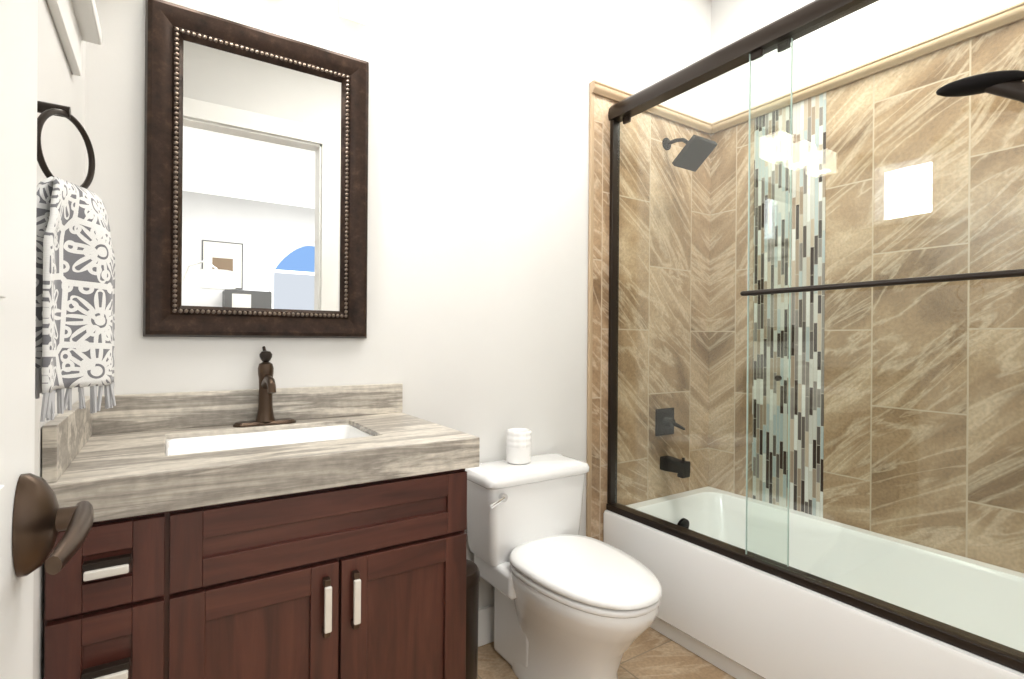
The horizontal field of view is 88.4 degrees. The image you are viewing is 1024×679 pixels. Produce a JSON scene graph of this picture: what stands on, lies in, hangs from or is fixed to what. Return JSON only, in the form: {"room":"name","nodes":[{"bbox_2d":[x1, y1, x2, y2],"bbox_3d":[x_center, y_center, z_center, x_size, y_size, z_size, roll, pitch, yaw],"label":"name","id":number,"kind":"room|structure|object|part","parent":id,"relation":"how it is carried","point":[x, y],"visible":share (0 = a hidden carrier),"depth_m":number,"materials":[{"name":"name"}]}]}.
{"room":"bathroom","nodes":[
{"label":"bathroom","id":0,"kind":"room"},
{"bbox_2d":[33,0,85,678],"bbox_3d":[-0.994,-0.363,1.080,0.120,3.050,0.600,0,0,-33],"label":"wall","id":1,"kind":"structure","parent":0,"point":[51,74],"depth_m":0.98,"materials":[{"name":"paint"}]},
{"bbox_2d":[46,0,81,75],"bbox_3d":[-0.847,-0.637,0.984,0.016,0.090,0.480,0,0,-33],"label":"apron","id":2,"kind":"object","parent":1,"relation":"attached to","point":[65,20],"visible":1,"depth_m":1.05,"materials":[{"name":"white"}]},
{"bbox_2d":[71,0,101,44],"bbox_3d":[-0.841,-0.699,0.988,0.070,0.035,0.520,0,0,-33],"label":"window sill","id":3,"kind":"structure","parent":1,"relation":"attached to","point":[87,17],"depth_m":1.13,"materials":[{"name":"white"}]},
{"bbox_2d":[84,0,710,608],"bbox_3d":[-0.067,-0.355,2.119,2.810,3.050,0.120,0,0,-33],"label":"wall","id":4,"kind":"structure","parent":0,"point":[478,162],"depth_m":1.96,"materials":[{"name":"paint"}]},
{"bbox_2d":[82,383,402,435],"bbox_3d":[-0.744,0.199,1.592,0.863,0.100,0.020,0,0,-33],"label":"backsplash","id":5,"kind":"structure","parent":4,"relation":"attached to","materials":[{"name":"stone"}]},
{"bbox_2d":[143,0,368,337],"bbox_3d":[-0.735,-0.466,1.586,0.612,0.920,0.036,0,0,-33],"label":"mirror","id":6,"kind":"object","parent":4,"relation":"attached to","point":[255,182],"visible":1,"depth_m":1.57,"materials":[{"name":"brown metal"}]},
{"bbox_3d":[-0.743,-0.466,1.597,0.452,0.760,0.006,0,0,-33],"label":"glass","id":7,"kind":"part","parent":6,"relation":"part of","materials":[{"name":"silver mirror"}]},
{"bbox_2d":[478,604,493,646],"bbox_3d":[-0.034,1.100,2.067,0.903,0.140,0.016,0,0,-33],"label":"baseboard","id":8,"kind":"structure","parent":4,"relation":"attached to","point":[486,625],"depth_m":2.02,"materials":[{"name":"white"}]},
{"bbox_2d":[586,82,594,536],"bbox_3d":[0.342,0.023,2.309,0.022,2.300,0.016,0,0,-33],"label":"tile edge","id":9,"kind":"structure","parent":4,"relation":"attached to","point":[590,309],"depth_m":2.30,"materials":[{"name":"beige tile"}]},
{"bbox_2d":[591,95,710,541],"bbox_3d":[0.690,0.050,2.540,0.813,2.250,0.012,0,0,-33],"label":"tile","id":10,"kind":"structure","parent":4,"relation":"attached to","point":[603,105],"depth_m":2.51,"materials":[{"name":"beige tile"}]},
{"bbox_2d":[591,80,711,134],"bbox_3d":[0.701,-1.099,2.519,0.833,0.050,0.026,0,0,-33],"label":"trim","id":11,"kind":"structure","parent":4,"relation":"attached to","point":[601,89],"depth_m":2.52,"materials":[{"name":"beige tile"}]},
{"bbox_2d":[477,627,735,678],"bbox_3d":[0.461,1.224,1.296,2.810,0.100,2.090,0,0,-33],"label":"floor","id":12,"kind":"structure","parent":0,"point":[650,653],"depth_m":1.91,"materials":[{"name":"tile"}]},
{"bbox_2d":[42,346,479,678],"bbox_3d":[-0.596,0.593,1.361,0.863,1.144,0.571,0,0,-33],"label":"bathroom vanity","id":13,"kind":"object","parent":12,"relation":"on","point":[267,529],"visible":0.94,"depth_m":1.15,"materials":[{"name":"brown wood"}]},
{"bbox_3d":[-0.747,0.607,0.972,0.077,0.119,0.008,0,0,-33],"label":"drawer panel","id":14,"kind":"part","parent":13,"relation":"part of","materials":[{"name":"brown wood"}]},
{"bbox_3d":[-0.743,0.524,0.968,0.073,0.050,0.020,0,0,-33],"label":"drawer rail","id":15,"kind":"part","parent":13,"relation":"part of","materials":[{"name":"brown wood"}]},
{"bbox_3d":[-0.743,0.464,0.968,0.073,0.050,0.020,0,0,-33],"label":"drawer rail","id":16,"kind":"part","parent":13,"relation":"part of","materials":[{"name":"brown wood"}]},
{"bbox_3d":[-0.746,0.414,0.972,0.077,0.055,0.008,0,0,-33],"label":"drawer panel","id":17,"kind":"part","parent":13,"relation":"part of","materials":[{"name":"brown wood"}]},
{"bbox_3d":[-0.742,0.363,0.968,0.073,0.050,0.020,0,0,-33],"label":"drawer rail","id":18,"kind":"part","parent":13,"relation":"part of","materials":[{"name":"brown wood"}]},
{"bbox_3d":[-0.535,0.773,1.112,0.205,0.429,0.008,0,0,-33],"label":"door panel","id":19,"kind":"part","parent":13,"relation":"part of","materials":[{"name":"brown wood"}]},
{"bbox_3d":[-0.530,0.531,1.108,0.201,0.060,0.020,0,0,-33],"label":"door rail","id":20,"kind":"part","parent":13,"relation":"part of","materials":[{"name":"brown wood"}]},
{"bbox_2d":[42,411,479,529],"bbox_3d":[-0.597,0.289,1.367,0.863,0.077,0.558,0,0,-33],"label":"countertop","id":21,"kind":"structure","parent":13,"relation":"on","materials":[{"name":"stone"}]},
{"bbox_2d":[232,346,296,427],"bbox_3d":[-0.702,0.135,1.514,0.170,0.229,0.165,0,0,-33],"label":"faucet","id":22,"kind":"object","parent":21,"relation":"on","point":[268,406],"depth_m":1.54,"materials":[{"name":"brown metal"}]},
{"bbox_3d":[-0.396,0.416,1.202,0.542,0.045,0.008,0,0,-33],"label":"false panel","id":23,"kind":"part","parent":13,"relation":"part of","materials":[{"name":"brown wood"}]},
{"bbox_3d":[-0.393,0.464,1.198,0.538,0.055,0.020,0,0,-33],"label":"false rail","id":24,"kind":"part","parent":13,"relation":"part of","materials":[{"name":"brown wood"}]},
{"bbox_3d":[-0.392,0.368,1.198,0.538,0.055,0.020,0,0,-33],"label":"false rail","id":25,"kind":"part","parent":13,"relation":"part of","materials":[{"name":"brown wood"}]},
{"bbox_3d":[-0.262,0.775,1.292,0.205,0.429,0.008,0,0,-33],"label":"door panel","id":26,"kind":"part","parent":13,"relation":"part of","materials":[{"name":"brown wood"}]},
{"bbox_3d":[-0.257,0.533,1.287,0.201,0.060,0.020,0,0,-33],"label":"door rail","id":27,"kind":"part","parent":13,"relation":"part of","materials":[{"name":"brown wood"}]},
{"bbox_2d":[466,559,479,678],"bbox_3d":[-0.192,0.940,1.674,0.176,0.455,0.176,0,0,-33],"label":"waste bin","id":28,"kind":"object","parent":12,"relation":"on","point":[472,585],"visible":0.23,"depth_m":1.63,"materials":[{"name":"black"}]},
{"bbox_2d":[465,453,661,678],"bbox_3d":[0.184,0.819,1.774,0.463,0.706,0.721,0,0,-33],"label":"toilet","id":29,"kind":"object","parent":12,"relation":"on","point":[570,602],"visible":0.96,"depth_m":1.76,"materials":[{"name":"white ceramic"}]},
{"bbox_3d":[-0.049,0.549,1.766,0.062,0.034,0.014,0,0,-33],"label":"lever","id":30,"kind":"part","parent":29,"relation":"part of","materials":[{"name":"silver metal"}]},
{"bbox_2d":[506,428,530,464],"bbox_3d":[0.026,0.403,1.987,0.096,0.122,0.096,0,0,-33],"label":"candle cup","id":31,"kind":"object","parent":29,"relation":"on","point":[518,446],"visible":1,"depth_m":1.95,"materials":[{"name":"white ceramic"}]},
{"bbox_3d":[0.052,0.647,1.980,0.436,0.277,0.212,0,0,-33],"label":"tank","id":32,"kind":"part","parent":29,"relation":"part of","materials":[{"name":"white ceramic"}]},
{"bbox_3d":[0.054,0.486,1.979,0.460,0.044,0.232,0,0,-33],"label":"tank lid","id":33,"kind":"part","parent":29,"relation":"part of","materials":[{"name":"white ceramic"}]},
{"bbox_3d":[0.236,0.764,1.699,0.370,0.019,0.531,0,0,-33],"label":"seat","id":34,"kind":"part","parent":29,"relation":"part of","materials":[{"name":"white plastic"}]},
{"bbox_3d":[0.216,0.973,1.726,0.368,0.398,0.590,0,0,-33],"label":"bowl","id":35,"kind":"part","parent":29,"relation":"part of","materials":[{"name":"white ceramic"}]},
{"bbox_3d":[0.237,0.735,1.698,0.374,0.030,0.538,0,0,-33],"label":"seat lid","id":36,"kind":"part","parent":29,"relation":"part of","materials":[{"name":"white plastic"}]},
{"bbox_2d":[603,0,1023,678],"bbox_3d":[1.105,0.065,1.893,0.827,2.227,1.524,0,0,-33],"label":"bathtub","id":37,"kind":"object","parent":12,"relation":"on","point":[757,588],"visible":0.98,"depth_m":1.78,"materials":[{"name":"white plastic"}]},
{"bbox_3d":[0.688,-0.127,2.036,0.008,1.725,0.782,0,0,-33],"label":"glass","id":38,"kind":"part","parent":37,"relation":"part of","materials":[{"name":"clear glass"}]},
{"bbox_3d":[0.803,-0.154,1.765,0.050,0.014,0.014,0,0,-33],"label":"towelbar post","id":39,"kind":"part","parent":37,"relation":"part of","materials":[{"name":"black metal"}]},
{"bbox_3d":[0.855,0.753,1.750,0.056,0.028,1.494,0,0,-33],"label":"rail","id":40,"kind":"part","parent":37,"relation":"part of","materials":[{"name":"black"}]},
{"bbox_3d":[0.869,-1.014,1.750,0.068,0.072,1.494,0,0,-33],"label":"rail","id":41,"kind":"part","parent":37,"relation":"part of","materials":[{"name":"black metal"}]},
{"bbox_3d":[1.031,-0.124,1.471,0.008,1.725,0.800,0,0,-33],"label":"glass","id":42,"kind":"part","parent":37,"relation":"part of","materials":[{"name":"clear glass"}]},
{"bbox_3d":[1.176,-0.498,1.149,0.091,0.210,0.207,0,0,-33],"label":"hook rod","id":43,"kind":"part","parent":37,"relation":"part of","materials":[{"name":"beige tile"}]},
{"bbox_2d":[710,0,1023,122],"bbox_3d":[1.631,-0.342,1.984,0.120,3.050,1.970,0,0,-33],"label":"wall","id":44,"kind":"structure","parent":0,"point":[732,21],"depth_m":2.32,"materials":[{"name":"paint"}]},
{"bbox_2d":[708,19,1023,572],"bbox_3d":[1.449,0.056,2.136,0.012,2.250,1.520,0,0,-33],"label":"tile","id":45,"kind":"structure","parent":44,"relation":"attached to","point":[949,138],"depth_m":2.00,"materials":[{"name":"beige tile"}]},
{"bbox_2d":[752,92,825,516],"bbox_3d":[1.260,-0.145,2.412,0.003,1.850,0.330,0,0,-33],"label":"mosaic","id":46,"kind":"object","parent":45,"relation":"attached to","point":[818,134],"depth_m":2.39},
{"bbox_2d":[712,1,1023,133],"bbox_3d":[1.451,-1.094,2.112,0.026,0.050,1.488,0,0,-33],"label":"trim","id":47,"kind":"structure","parent":44,"relation":"attached to","point":[872,64],"depth_m":2.06,"materials":[{"name":"beige tile"}]},
{"bbox_3d":[-0.453,-0.359,0.257,0.120,3.050,1.370,0,0,-33],"label":"wall","id":48,"kind":"structure","parent":0,"visible":0},
{"bbox_2d":[35,101,115,421],"bbox_3d":[-0.628,-0.121,0.737,0.116,0.457,0.174,0,0,-33],"label":"towel ring","id":49,"kind":"object","parent":48,"relation":"attached to","point":[75,307],"visible":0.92,"depth_m":0.73,"materials":[{"name":"black metal"}]},
{"bbox_3d":[-0.647,-0.322,0.734,0.049,0.016,0.016,0,0,-33],"label":"ring post","id":50,"kind":"part","parent":49,"relation":"part of","materials":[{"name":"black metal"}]},
{"bbox_3d":[0.026,-0.050,-0.175,0.013,2.440,0.120,0,0,-33],"label":"door frame","id":51,"kind":"structure","parent":0,"visible":0},
{"bbox_2d":[0,0,37,678],"bbox_3d":[-0.266,-0.053,0.166,0.038,2.418,0.870,0,0,-33],"label":"door","id":52,"kind":"structure","parent":51,"relation":"attached to","point":[17,369],"depth_m":0.48,"materials":[{"name":"white"}]},
{"bbox_2d":[0,0,8,678],"bbox_3d":[-0.248,-0.082,0.177,0.005,2.000,0.590,0,0,-33],"label":"door","id":53,"kind":"structure","parent":52,"relation":"attached to","point":[4,14],"depth_m":0.42,"materials":[{"name":"white"}]},
{"bbox_2d":[12,473,77,576],"bbox_3d":[-0.435,0.172,0.499,0.046,0.094,0.062,0,0,-33],"label":"rose","id":54,"kind":"object","parent":52,"relation":"attached to","point":[34,530],"depth_m":0.48,"materials":[{"name":"brown metal"}]},
{"bbox_3d":[-0.427,0.172,0.504,0.026,0.022,0.022,0,0,-33],"label":"door knob neck","id":55,"kind":"part","parent":54,"relation":"part of","materials":[{"name":"brown metal"}]},
{"bbox_2d":[44,501,93,574],"bbox_3d":[-0.393,0.174,0.472,0.023,0.028,0.121,0,0,-33],"label":"lever","id":56,"kind":"object","parent":54,"relation":"attached to","point":[71,542],"visible":1,"depth_m":0.45,"materials":[{"name":"brown metal"}]}
]}

